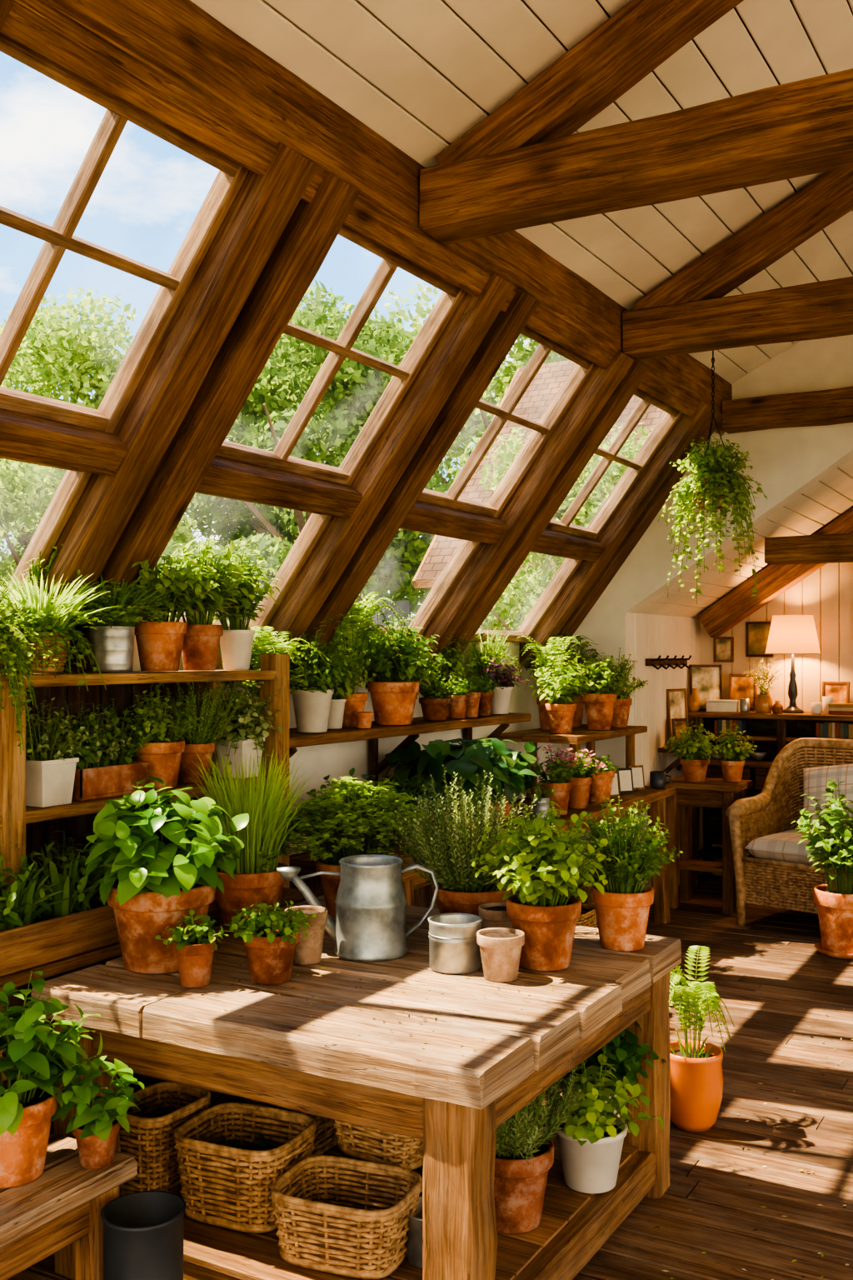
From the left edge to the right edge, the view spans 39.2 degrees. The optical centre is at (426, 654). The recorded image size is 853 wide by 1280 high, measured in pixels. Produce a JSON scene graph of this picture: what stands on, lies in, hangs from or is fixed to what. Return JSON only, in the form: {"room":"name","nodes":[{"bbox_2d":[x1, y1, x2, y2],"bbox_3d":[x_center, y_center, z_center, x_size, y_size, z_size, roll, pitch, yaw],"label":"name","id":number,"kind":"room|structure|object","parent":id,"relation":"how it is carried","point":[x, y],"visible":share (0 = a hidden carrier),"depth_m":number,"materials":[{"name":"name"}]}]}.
{"room":"sunroom","nodes":[
{"label":"sunroom","id":0,"kind":"room"},
{"bbox_2d":[132,635,561,854],"bbox_3d":[-1.463,0.852,4.036,0.150,1.856,9.550,0,0,30],"label":"wall","id":1,"kind":"structure","parent":0,"point":[335,760],"depth_m":5.93,"materials":[{"name":"white paint"}]},
{"bbox_2d":[0,0,724,671],"bbox_3d":[-0.188,-0.728,5.028,1.297,1.634,8.397,0,0,30],"label":"beam","id":2,"kind":"structure","parent":1,"relation":"attached to","point":[271,244],"depth_m":4.65,"materials":[{"name":"brown wood"}]},
{"bbox_2d":[245,712,531,797],"bbox_3d":[-0.150,0.480,5.813,0.345,0.300,2.380,0,0,30],"label":"wall shelf","id":3,"kind":"object","parent":1,"relation":"attached to","point":[418,725],"visible":0.59,"depth_m":5.79,"materials":[{"name":"brown wood"}]},
{"bbox_2d":[217,625,334,734],"bbox_3d":[-0.644,0.108,4.869,0.413,0.442,0.516,0,0,42],"label":"potted fern","id":4,"kind":"object","parent":3,"relation":"on","point":[263,643],"visible":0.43,"depth_m":4.82,"materials":[{"name":"green plant"}]},
{"bbox_2d":[285,627,363,732],"bbox_3d":[-0.489,0.108,5.083,0.402,0.442,0.455,0,0,30],"label":"jade plant","id":5,"kind":"object","parent":3,"relation":"on","point":[312,710],"visible":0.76,"depth_m":5.01,"materials":[{"name":"green plant"}]},
{"bbox_2d":[302,628,376,729],"bbox_3d":[-0.408,0.105,5.298,0.377,0.448,0.340,0,0,5],"label":"potted herb","id":6,"kind":"object","parent":3,"relation":"on","point":[337,704],"visible":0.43,"depth_m":5.27,"materials":[{"name":"plant"}]},
{"bbox_2d":[319,591,412,726],"bbox_3d":[-0.269,0.015,5.425,0.441,0.629,0.650,0,0,30],"label":"potted fern","id":7,"kind":"object","parent":3,"relation":"on","point":[357,618],"visible":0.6,"depth_m":5.44,"materials":[{"name":"green plant"}]},
{"bbox_2d":[330,610,451,724],"bbox_3d":[-0.148,0.062,5.618,0.509,0.534,0.548,0,0,42],"label":"potted plant","id":8,"kind":"object","parent":3,"relation":"on","point":[393,697],"visible":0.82,"depth_m":5.56,"materials":[{"name":"plant"}]},
{"bbox_2d":[418,669,458,720],"bbox_3d":[0.046,0.202,5.984,0.216,0.255,0.213,0,0,37],"label":"potted mint","id":9,"kind":"object","parent":3,"relation":"on","point":[435,707],"visible":0.93,"depth_m":5.94,"materials":[{"name":"ceramic"}]},
{"bbox_2d":[429,631,484,716],"bbox_3d":[0.159,0.069,6.336,0.278,0.521,0.398,0,0,30],"label":"potted herb","id":10,"kind":"object","parent":3,"relation":"on","point":[459,664],"visible":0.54,"depth_m":6.34,"materials":[{"name":"plant"}]},
{"bbox_2d":[465,626,521,686],"bbox_3d":[0.401,0.085,6.776,0.261,0.488,0.395,0,0,30],"label":"dill","id":11,"kind":"object","parent":3,"relation":"on","point":[498,650],"visible":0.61,"depth_m":6.76,"materials":[{"name":"plant"}]},
{"bbox_2d":[471,656,529,714],"bbox_3d":[0.414,0.171,6.607,0.285,0.316,0.298,0,0,-32],"label":"potted heuchera","id":12,"kind":"object","parent":3,"relation":"on","point":[502,697],"visible":0.85,"depth_m":6.56,"materials":[{"name":"ceramic"}]},
{"bbox_2d":[7,874,852,1279],"bbox_3d":[1.786,1.740,3.068,6.750,0.120,11.300,0,0,30],"label":"floor","id":13,"kind":"structure","parent":0,"point":[777,990],"depth_m":4.21,"materials":[{"name":"brown wood"}]},
{"bbox_2d":[0,1133,137,1279],"bbox_3d":[-1.388,1.456,2.351,0.605,0.448,1.700,0,0,30],"label":"wooden bench","id":14,"kind":"object","parent":13,"relation":"on","point":[40,1217],"visible":0.68,"depth_m":2.79,"materials":[{"name":"brown wood"}]},
{"bbox_2d":[0,970,102,1188],"bbox_3d":[-0.979,0.997,2.836,0.352,0.469,0.429,0,0,30],"label":"plant","id":15,"kind":"object","parent":14,"relation":"on","point":[27,1107],"visible":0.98,"depth_m":2.79,"materials":[{"name":"green plant"}]},
{"bbox_2d":[50,1055,144,1169],"bbox_3d":[-0.800,1.105,2.884,0.233,0.252,0.206,0,0,-9],"label":"potted plant","id":16,"kind":"object","parent":14,"relation":"on","point":[96,1128],"visible":0.94,"depth_m":2.86,"materials":[{"name":"plant"}]},
{"bbox_2d":[100,1190,185,1279],"bbox_3d":[-0.658,1.485,2.785,0.194,0.390,0.194,0,0,30],"label":"metal bin","id":17,"kind":"object","parent":13,"relation":"on","point":[143,1231],"visible":1,"depth_m":2.73,"materials":[{"name":"black metal"}]},
{"bbox_2d":[0,654,541,1134],"bbox_3d":[-0.225,0.840,5.448,0.584,1.680,5.432,0,0,30],"label":"shelving unit","id":18,"kind":"object","parent":13,"relation":"on","point":[28,828],"visible":0.16,"depth_m":4.11,"materials":[{"name":"brown wood"}]},
{"bbox_2d":[0,577,58,756],"bbox_3d":[-1.280,0.026,3.428,0.468,0.653,0.431,0,0,44],"label":"trailing plant","id":19,"kind":"object","parent":18,"relation":"on","point":[9,632],"visible":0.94,"depth_m":3.40,"materials":[{"name":"plant"}]},
{"bbox_2d":[0,569,116,691],"bbox_3d":[-1.165,-0.070,3.684,0.427,0.377,0.474,0,0,40],"label":"spider plant","id":20,"kind":"object","parent":18,"relation":"on","point":[49,617],"visible":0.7,"depth_m":3.64,"materials":[{"name":"green plant"}]},
{"bbox_2d":[0,830,119,976],"bbox_3d":[-1.152,0.701,3.558,0.403,0.357,0.596,0,0,30],"label":"wooden planter","id":21,"kind":"object","parent":18,"relation":"on","point":[58,916],"visible":0.92,"depth_m":3.47,"materials":[{"name":"brown wood"}]},
{"bbox_2d":[25,697,99,807],"bbox_3d":[-1.172,0.296,3.675,0.294,0.326,0.297,0,0,30],"label":"potted plant","id":22,"kind":"object","parent":18,"relation":"on","point":[49,778],"visible":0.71,"depth_m":3.64,"materials":[{"name":"ceramic"}]},
{"bbox_2d":[41,698,151,800],"bbox_3d":[-1.064,0.303,3.923,0.251,0.313,0.408,0,0,35],"label":"planter","id":23,"kind":"object","parent":18,"relation":"on","point":[97,776],"visible":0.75,"depth_m":3.88,"materials":[{"name":"ceramic"}]},
{"bbox_2d":[71,575,174,672],"bbox_3d":[-1.010,-0.100,3.960,0.404,0.318,0.438,0,0,30],"label":"potted plant","id":24,"kind":"object","parent":18,"relation":"on","point":[113,641],"visible":0.85,"depth_m":3.91,"materials":[{"name":"plant"}]},
{"bbox_2d":[118,683,204,789],"bbox_3d":[-0.941,0.278,4.131,0.290,0.362,0.320,0,0,30],"label":"potted plant","id":25,"kind":"object","parent":18,"relation":"on","point":[164,756],"visible":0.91,"depth_m":4.07,"materials":[{"name":"plant"}]},
{"bbox_2d":[111,553,220,671],"bbox_3d":[-0.940,-0.158,4.163,0.376,0.435,0.327,0,0,-40],"label":"potted herb","id":26,"kind":"object","parent":18,"relation":"on","point":[159,645],"visible":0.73,"depth_m":4.11,"materials":[{"name":"plant"}]},
{"bbox_2d":[145,681,243,783],"bbox_3d":[-0.838,0.276,4.324,0.366,0.367,0.358,0,0,1],"label":"potted plant","id":27,"kind":"object","parent":18,"relation":"on","point":[198,741],"visible":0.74,"depth_m":4.27,"materials":[{"name":"plant"}]},
{"bbox_2d":[162,535,253,670],"bbox_3d":[-0.812,-0.181,4.345,0.337,0.480,0.389,0,0,30],"label":"potted plant","id":28,"kind":"object","parent":18,"relation":"on","point":[202,639],"visible":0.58,"depth_m":4.30,"materials":[{"name":"plant"}]},
{"bbox_2d":[200,680,282,778],"bbox_3d":[-0.713,0.276,4.492,0.343,0.367,0.394,0,0,-24],"label":"potted plant","id":29,"kind":"object","parent":18,"relation":"on","point":[232,743],"visible":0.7,"depth_m":4.44,"materials":[{"name":"plant"}]},
{"bbox_2d":[207,543,283,669],"bbox_3d":[-0.714,-0.181,4.527,0.312,0.480,0.386,0,0,41],"label":"potted herb","id":30,"kind":"object","parent":18,"relation":"on","point":[236,643],"visible":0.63,"depth_m":4.50,"materials":[{"name":"plant"}]},
{"bbox_2d":[30,895,681,1279],"bbox_3d":[-0.127,1.290,3.533,1.404,0.780,1.422,0,0,30],"label":"table","id":31,"kind":"object","parent":13,"relation":"on","point":[273,1053],"visible":0.61,"depth_m":3.06,"materials":[{"name":"brown wood"}]},
{"bbox_2d":[119,1080,211,1196],"bbox_3d":[-0.768,1.402,3.447,0.228,0.245,0.286,0,0,30],"label":"wicker basket","id":32,"kind":"object","parent":31,"relation":"on","point":[164,1107],"visible":0.61,"depth_m":3.35,"materials":[{"name":"brown wicker"}]},
{"bbox_2d":[82,776,249,974],"bbox_3d":[-0.747,0.631,3.453,0.472,0.536,0.477,0,0,-19],"label":"basil","id":33,"kind":"object","parent":31,"relation":"on","point":[164,857],"visible":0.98,"depth_m":3.35,"materials":[{"name":"plant"}]},
{"bbox_2d":[155,909,228,988],"bbox_3d":[-0.644,0.799,3.259,0.182,0.200,0.165,0,0,-27],"label":"seedling","id":34,"kind":"object","parent":31,"relation":"on","point":[194,951],"visible":1,"depth_m":3.23,"materials":[{"name":"ceramic"}]},
{"bbox_2d":[173,1102,316,1233],"bbox_3d":[-0.499,1.411,3.305,0.355,0.225,0.306,0,0,24],"label":"wicker basket","id":35,"kind":"object","parent":31,"relation":"on","point":[230,1157],"visible":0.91,"depth_m":3.21,"materials":[{"name":"brown wicker"}]},
{"bbox_2d":[187,748,315,934],"bbox_3d":[-0.589,0.601,3.927,0.460,0.596,0.435,0,0,40],"label":"chives","id":36,"kind":"object","parent":31,"relation":"on","point":[257,876],"visible":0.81,"depth_m":3.85,"materials":[{"name":"plant"}]},
{"bbox_2d":[221,898,316,984],"bbox_3d":[-0.441,0.791,3.302,0.251,0.217,0.258,0,0,4],"label":"plant","id":37,"kind":"object","parent":31,"relation":"on","point":[270,946],"visible":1,"depth_m":3.26,"materials":[{"name":"green plant"}]},
{"bbox_2d":[245,1098,339,1156],"bbox_3d":[-0.408,1.411,3.714,0.275,0.225,0.265,0,0,30],"label":"wicker basket","id":38,"kind":"object","parent":31,"relation":"on","point":[325,1132],"visible":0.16,"depth_m":3.64,"materials":[{"name":"brown wicker"}]},
{"bbox_2d":[285,905,328,964],"bbox_3d":[-0.353,0.824,3.509,0.126,0.150,0.126,0,0,30],"label":"clay pot","id":39,"kind":"object","parent":31,"relation":"on","point":[308,950],"visible":0.63,"depth_m":3.47,"materials":[{"name":"ceramic"}]},
{"bbox_2d":[270,1155,422,1279],"bbox_3d":[-0.203,1.437,3.066,0.361,0.175,0.283,0,0,21],"label":"wicker basket","id":40,"kind":"object","parent":31,"relation":"on","point":[342,1216],"visible":0.94,"depth_m":2.98,"materials":[{"name":"brown wicker"}]},
{"bbox_2d":[275,775,439,919],"bbox_3d":[-0.248,0.659,4.082,0.612,0.480,0.585,0,0,-31],"label":"parsley","id":41,"kind":"object","parent":31,"relation":"on","point":[343,812],"visible":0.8,"depth_m":3.99,"materials":[{"name":"plant"}]},
{"bbox_2d":[276,854,439,961],"bbox_3d":[-0.208,0.759,3.614,0.492,0.280,0.224,0,0,4],"label":"watering can","id":42,"kind":"object","parent":31,"relation":"on","point":[370,923],"visible":1,"depth_m":3.53,"materials":[{"name":"grey metal"}]},
{"bbox_2d":[323,1144,423,1196],"bbox_3d":[-0.101,1.463,3.365,0.320,0.130,0.200,0,0,30],"label":"wooden box","id":43,"kind":"object","parent":31,"relation":"on","point":[334,1151],"visible":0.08,"depth_m":3.35,"materials":[{"name":"brown wood"}]},
{"bbox_2d":[333,1119,423,1169],"bbox_3d":[-0.100,1.331,3.364,0.319,0.125,0.242,0,0,36],"label":"wicker basket","id":44,"kind":"object","parent":43,"relation":"on","point":[362,1142],"visible":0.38,"depth_m":3.26,"materials":[{"name":"brown wicker"}]},
{"bbox_2d":[406,1195,422,1268],"bbox_3d":[0.010,1.466,3.036,0.140,0.125,0.139,0,0,30],"label":"pail","id":45,"kind":"object","parent":31,"relation":"on","point":[414,1243],"visible":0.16,"depth_m":2.99,"materials":[{"name":"metal"}]},
{"bbox_2d":[427,912,482,974],"bbox_3d":[0.082,0.828,3.433,0.158,0.142,0.158,0,0,30],"label":"metal cup","id":46,"kind":"object","parent":31,"relation":"on","point":[454,948],"visible":0.9,"depth_m":3.37,"materials":[{"name":"metal"}]},
{"bbox_2d":[380,764,558,929],"bbox_3d":[0.160,0.627,3.842,0.560,0.545,0.590,0,0,-24],"label":"rosemary","id":47,"kind":"object","parent":31,"relation":"on","point":[460,891],"visible":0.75,"depth_m":3.75,"materials":[{"name":"plant"}]},
{"bbox_2d":[478,902,512,929],"bbox_3d":[0.224,0.834,3.651,0.133,0.130,0.133,0,0,30],"label":"clay pot","id":48,"kind":"object","parent":31,"relation":"on","point":[492,914],"visible":0.41,"depth_m":3.60,"materials":[{"name":"ceramic"}]},
{"bbox_2d":[476,927,524,982],"bbox_3d":[0.206,0.837,3.328,0.135,0.125,0.135,0,0,30],"label":"clay pot","id":49,"kind":"object","parent":31,"relation":"on","point":[500,947],"visible":1,"depth_m":3.28,"materials":[{"name":"ceramic"}]},
{"bbox_2d":[494,1067,584,1234],"bbox_3d":[0.207,1.325,3.251,0.392,0.406,0.434,0,0,30],"label":"potted plant","id":50,"kind":"object","parent":31,"relation":"on","point":[524,1153],"visible":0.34,"depth_m":3.15,"materials":[{"name":"plant"}]},
{"bbox_2d":[469,800,619,970],"bbox_3d":[0.329,0.662,3.456,0.419,0.474,0.383,0,0,-11],"label":"potted mint","id":51,"kind":"object","parent":31,"relation":"on","point":[546,867],"visible":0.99,"depth_m":3.40,"materials":[{"name":"plant"}]},
{"bbox_2d":[539,1045,663,1193],"bbox_3d":[0.482,1.332,3.460,0.370,0.393,0.345,0,0,-34],"label":"potted plant","id":52,"kind":"object","parent":31,"relation":"on","point":[591,1144],"visible":0.88,"depth_m":3.39,"materials":[{"name":"plant"}]},
{"bbox_2d":[554,1020,666,1115],"bbox_3d":[0.525,1.325,3.731,0.416,0.406,0.426,0,0,30],"label":"ivy","id":53,"kind":"object","parent":31,"relation":"on","point":[627,1057],"visible":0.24,"depth_m":3.63,"materials":[{"name":"plant"}]},
{"bbox_2d":[572,795,683,951],"bbox_3d":[0.589,0.668,3.683,0.363,0.461,0.326,0,0,30],"label":"potted oregano","id":54,"kind":"object","parent":31,"relation":"on","point":[622,912],"visible":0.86,"depth_m":3.63,"materials":[{"name":"plant"}]},
{"bbox_2d":[290,785,675,924],"bbox_3d":[0.500,1.261,6.271,0.564,0.843,3.380,0,0,30],"label":"bench","id":55,"kind":"object","parent":13,"relation":"on","point":[653,797],"visible":0.18,"depth_m":6.81,"materials":[{"name":"brown wood"}]},
{"bbox_2d":[372,774,468,846],"bbox_3d":[-0.100,0.687,5.299,0.647,0.303,0.540,0,0,42],"label":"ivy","id":56,"kind":"object","parent":55,"relation":"on","point":[414,791],"visible":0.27,"depth_m":5.28,"materials":[{"name":"plant"}]},
{"bbox_2d":[385,738,515,830],"bbox_3d":[0.115,0.621,5.715,0.561,0.436,0.755,0,0,-24],"label":"leafy plant","id":57,"kind":"object","parent":55,"relation":"on","point":[467,759],"visible":0.72,"depth_m":5.57,"materials":[{"name":"plant"}]},
{"bbox_2d":[483,739,542,821],"bbox_3d":[0.374,0.635,6.062,0.409,0.408,0.436,0,0,8],"label":"philodendron","id":58,"kind":"object","parent":55,"relation":"on","point":[518,784],"visible":0.29,"depth_m":5.98,"materials":[{"name":"plant"}]},
{"bbox_2d":[529,744,582,814],"bbox_3d":[0.689,0.656,6.300,0.268,0.366,0.307,0,0,-26],"label":"begonias","id":59,"kind":"object","parent":55,"relation":"on","point":[562,787],"visible":0.94,"depth_m":6.24,"materials":[{"name":"plant"}]},
{"bbox_2d":[496,724,647,799],"bbox_3d":[0.908,0.649,7.316,0.516,0.378,1.160,0,0,30],"label":"shelf","id":60,"kind":"object","parent":55,"relation":"on","point":[579,735],"visible":0.7,"depth_m":6.98,"materials":[{"name":"brown wood"}]},
{"bbox_2d":[510,635,598,729],"bbox_3d":[0.804,0.171,7.280,0.461,0.577,0.544,0,0,30],"label":"potted fern","id":61,"kind":"object","parent":60,"relation":"on","point":[542,656],"visible":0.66,"depth_m":7.24,"materials":[{"name":"green plant"}]},
{"bbox_2d":[529,642,599,733],"bbox_3d":[0.769,0.196,7.007,0.364,0.526,0.446,0,0,37],"label":"potted herb","id":62,"kind":"object","parent":60,"relation":"on","point":[561,715],"visible":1,"depth_m":6.95,"materials":[{"name":"ceramic"}]},
{"bbox_2d":[547,631,604,727],"bbox_3d":[0.943,0.156,7.584,0.407,0.606,0.418,0,0,26],"label":"potted herb","id":63,"kind":"object","parent":60,"relation":"on","point":[577,721],"visible":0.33,"depth_m":7.54,"materials":[{"name":"plant"}]},
{"bbox_2d":[573,653,633,729],"bbox_3d":[1.046,0.227,7.297,0.380,0.465,0.361,0,0,-35],"label":"basil","id":64,"kind":"object","parent":60,"relation":"on","point":[599,706],"visible":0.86,"depth_m":7.22,"materials":[{"name":"plant"}]},
{"bbox_2d":[596,647,648,727],"bbox_3d":[1.222,0.209,7.580,0.383,0.501,0.422,0,0,-13],"label":"potted mint","id":65,"kind":"object","parent":60,"relation":"on","point":[622,707],"visible":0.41,"depth_m":7.52,"materials":[{"name":"ceramic"}]},
{"bbox_2d":[555,747,607,809],"bbox_3d":[0.831,0.675,6.554,0.311,0.328,0.257,0,0,-30],"label":"begonias","id":66,"kind":"object","parent":55,"relation":"on","point":[579,796],"visible":0.58,"depth_m":6.50,"materials":[{"name":"ceramic"}]},
{"bbox_2d":[585,754,619,802],"bbox_3d":[0.976,0.704,6.831,0.226,0.270,0.230,0,0,30],"label":"begonias","id":67,"kind":"object","parent":55,"relation":"on","point":[601,787],"visible":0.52,"depth_m":6.77,"materials":[{"name":"ceramic"}]},
{"bbox_2d":[669,945,734,1132],"bbox_3d":[0.937,1.375,4.269,0.325,0.607,0.385,0,0,-1],"label":"potted fern","id":68,"kind":"object","parent":13,"relation":"on","point":[697,1075],"visible":0.87,"depth_m":4.20,"materials":[{"name":"green plant"}]},
{"bbox_2d":[665,776,753,914],"bbox_3d":[1.872,1.264,7.997,0.500,0.832,0.446,0,0,30],"label":"side table","id":69,"kind":"object","parent":13,"relation":"on","point":[712,792],"visible":0.8,"depth_m":7.92,"materials":[{"name":"brown wood"}]},
{"bbox_2d":[660,721,727,782],"bbox_3d":[1.802,0.647,8.014,0.444,0.401,0.416,0,0,-9],"label":"potted pelargonium","id":70,"kind":"object","parent":69,"relation":"on","point":[695,769],"visible":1,"depth_m":7.93,"materials":[{"name":"plant"}]},
{"bbox_2d":[712,723,757,781],"bbox_3d":[2.043,0.655,7.996,0.305,0.385,0.321,0,0,-6],"label":"potted pelargonium","id":71,"kind":"object","parent":69,"relation":"on","point":[732,767],"visible":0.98,"depth_m":7.94,"materials":[{"name":"plant"}]},
{"bbox_2d":[687,710,852,884],"bbox_3d":[2.571,1.050,8.565,1.350,1.260,0.520,0,0,30],"label":"writing desk","id":72,"kind":"object","parent":13,"relation":"on","point":[771,732],"visible":0.35,"depth_m":8.73,"materials":[{"name":"brown wood"}]},
{"bbox_2d":[689,665,723,710],"bbox_3d":[2.068,0.247,8.862,0.240,0.340,0.061,0,0,1],"label":"picture frame","id":73,"kind":"object","parent":72,"relation":"on","point":[707,679],"visible":0.69,"depth_m":8.87,"materials":[{"name":"brown wood"}]},
{"bbox_2d":[729,674,757,710],"bbox_3d":[2.353,0.282,8.904,0.200,0.270,0.052,0,0,18],"label":"picture frame","id":74,"kind":"object","parent":72,"relation":"on","point":[741,686],"visible":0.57,"depth_m":8.91,"materials":[{"name":"brown wood"}]},
{"bbox_2d":[764,615,821,713],"bbox_3d":[2.621,0.071,8.571,0.394,0.695,0.394,0,0,30],"label":"table lamp","id":75,"kind":"object","parent":72,"relation":"on","point":[788,634],"visible":0.98,"depth_m":8.44,"materials":[{"name":"fabric"}]},
{"bbox_2d":[725,737,852,925],"bbox_3d":[2.505,1.119,7.492,0.946,1.126,0.924,0,0,42],"label":"wicker armchair","id":76,"kind":"object","parent":13,"relation":"on","point":[772,869],"visible":0.73,"depth_m":7.49,"materials":[{"name":"wicker"}]},
{"bbox_2d":[791,777,852,959],"bbox_3d":[2.369,1.184,6.720,0.622,0.990,0.631,0,0,-10],"label":"potted plant","id":77,"kind":"object","parent":13,"relation":"on","point":[834,902],"visible":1,"depth_m":6.65,"materials":[{"name":"plant"}]},
{"bbox_2d":[190,0,852,384],"bbox_3d":[1.819,-2.407,2.070,5.700,1.636,9.600,0,0,30],"label":"ceiling","id":78,"kind":"structure","parent":0,"point":[421,74],"depth_m":4.07,"materials":[{"name":"white wood"}]},
{"bbox_2d":[435,0,744,164],"bbox_3d":[2.314,-2.265,2.835,5.188,1.458,0.159,0,0,30],"label":"rafter","id":79,"kind":"object","parent":78,"relation":"attached to","point":[615,57],"depth_m":3.80,"materials":[{"name":"brown wood"}]},
{"bbox_2d":[658,350,767,604],"bbox_3d":[1.581,-0.980,6.665,0.553,1.420,0.567,0,0,-30],"label":"plant","id":80,"kind":"object","parent":78,"relation":"hanging from","point":[717,487],"visible":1,"depth_m":6.58,"materials":[{"name":"green plant"}]},
{"bbox_2d":[635,166,852,309],"bbox_3d":[3.279,-2.263,4.518,5.189,1.463,0.159,0,0,30],"label":"rafter","id":81,"kind":"object","parent":78,"relation":"attached to","point":[829,197],"depth_m":5.46,"materials":[{"name":"brown wood"}]},
{"bbox_2d":[633,612,699,886],"bbox_3d":[1.704,0.655,8.618,0.132,2.050,1.550,0,0,30],"label":"wall","id":82,"kind":"structure","parent":0,"point":[654,635],"depth_m":8.29,"materials":[{"name":"white paint"}]},
{"bbox_2d":[561,334,852,894],"bbox_3d":[3.737,-0.743,6.474,6.750,4.845,0.150,0,0,30],"label":"wall","id":83,"kind":"structure","parent":0,"point":[787,462],"depth_m":7.39,"materials":[{"name":"white paint"}]},
{"bbox_2d":[0,0,732,433],"bbox_3d":[-0.507,-1.525,3.402,0.167,0.323,9.400,0,0,30],"label":"beam","id":84,"kind":"structure","parent":83,"relation":"attached to","point":[172,61],"depth_m":3.46,"materials":[{"name":"brown wood"}]},
{"bbox_2d":[419,68,852,245],"bbox_3d":[2.297,-1.545,2.845,5.240,0.214,0.200,0,0,30],"label":"tie beam","id":85,"kind":"structure","parent":84,"relation":"attached to","point":[802,127],"depth_m":3.68,"materials":[{"name":"brown wood"}]},
{"bbox_2d":[622,276,852,360],"bbox_3d":[3.262,-1.545,4.528,5.240,0.215,0.200,0,0,30],"label":"tie beam","id":86,"kind":"structure","parent":84,"relation":"attached to","point":[824,309],"depth_m":5.48,"materials":[{"name":"brown wood"}]},
{"bbox_2d":[722,386,852,434],"bbox_3d":[4.092,-1.440,5.977,5.240,0.190,0.159,0,0,30],"label":"tie beam","id":87,"kind":"structure","parent":84,"relation":"attached to","point":[831,407],"depth_m":7.03,"materials":[{"name":"brown wood"}]},
{"bbox_2d":[635,457,852,618],"bbox_3d":[3.430,-1.020,7.549,4.350,1.600,1.690,0,0,30],"label":"ceiling","id":88,"kind":"structure","parent":0,"point":[832,497],"depth_m":8.05,"materials":[{"name":"beige wood"}]},
{"bbox_2d":[697,507,852,638],"bbox_3d":[2.955,-0.855,8.518,2.070,1.468,0.166,0,0,30],"label":"rafter","id":89,"kind":"object","parent":88,"relation":"attached to","point":[737,605],"visible":0.72,"depth_m":8.74,"materials":[{"name":"brown wood"}]},
{"bbox_2d":[765,533,852,564],"bbox_3d":[3.637,-0.680,7.136,3.180,0.178,0.168,0,0,30],"label":"tie beam","id":90,"kind":"structure","parent":88,"relation":"attached to","point":[837,547],"depth_m":7.72,"materials":[{"name":"brown wood"}]},
{"bbox_2d":[700,562,852,875],"bbox_3d":[3.805,-0.120,8.254,4.400,3.600,0.134,0,0,30],"label":"wall","id":91,"kind":"structure","parent":0,"point":[827,594],"depth_m":8.76,"materials":[{"name":"beige wood"}]},
{"bbox_2d":[745,621,773,656],"bbox_3d":[2.479,-0.110,8.917,0.200,0.260,0.020,0,0,30],"label":"wall art","id":92,"kind":"object","parent":91,"relation":"attached to","point":[757,632],"visible":0.83,"depth_m":8.92,"materials":[{"name":"brown wood"}]},
{"bbox_3d":[-0.995,-0.813,3.681,1.263,1.630,9.400,0,0,30],"label":"wall","id":93,"kind":"structure","parent":0,"visible":0},
{"bbox_2d":[0,32,249,605],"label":"window","id":94,"kind":"structure","parent":93,"relation":"in","point":[82,441],"depth_m":3.43,"materials":[{"name":"brown wood"}]},
{"bbox_2d":[137,224,466,628],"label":"window","id":95,"kind":"structure","parent":93,"relation":"in","point":[237,472],"depth_m":4.47,"materials":[{"name":"brown wood"}]},
{"bbox_2d":[348,325,596,632],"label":"window","id":96,"kind":"structure","parent":93,"relation":"in","point":[448,514],"depth_m":5.70,"materials":[{"name":"brown wood"}]},
{"bbox_2d":[476,388,682,644],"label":"window","id":97,"kind":"structure","parent":93,"relation":"in","point":[562,538],"depth_m":6.93,"materials":[{"name":"brown wood"}]},
{"label":"outside","id":98,"kind":"structure","parent":0,"visible":0},
{"label":"lawn","id":99,"kind":"structure","parent":98,"visible":0},
{"bbox_2d":[0,285,203,617],"bbox_3d":[-5.345,-1.321,17.345,5.258,7.760,4.519,0,0,-25],"label":"tree","id":100,"kind":"object","parent":99,"relation":"on","point":[48,357],"visible":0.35,"depth_m":16.34,"materials":[{"name":"green plant"}]},
{"bbox_2d":[170,322,425,614],"bbox_3d":[-3.027,-1.976,23.511,6.673,9.474,5.285,0,0,-43],"label":"tree","id":101,"kind":"object","parent":99,"relation":"on","point":[234,531],"visible":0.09,"depth_m":21.25,"materials":[{"name":"green plant"}]},
{"bbox_2d":[198,279,451,621],"bbox_3d":[-1.679,-1.526,19.308,4.697,8.422,5.932,0,0,-21],"label":"tree","id":102,"kind":"object","parent":99,"relation":"on","point":[356,389],"visible":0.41,"depth_m":18.34,"materials":[{"name":"green plant"}]},
{"bbox_2d":[295,280,569,493],"bbox_3d":[1.896,-3.291,22.872,8.303,12.253,7.136,0,0,43],"label":"tree","id":103,"kind":"object","parent":99,"relation":"on","point":[477,422],"visible":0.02,"depth_m":22.76,"materials":[{"name":"green plant"}]},
{"bbox_2d":[412,360,664,629],"bbox_3d":[4.983,-0.960,14.662,8.525,6.120,5.873,0,0,30],"label":"neighbouring house","id":104,"kind":"structure","parent":99,"relation":"on","point":[551,377],"depth_m":15.17,"materials":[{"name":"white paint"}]},
{"bbox_2d":[476,422,652,630],"bbox_3d":[1.431,0.075,11.304,2.664,4.574,3.100,0,0,-9],"label":"tree","id":105,"kind":"object","parent":99,"relation":"on","point":[498,616],"visible":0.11,"depth_m":11.19,"materials":[{"name":"green plant"}]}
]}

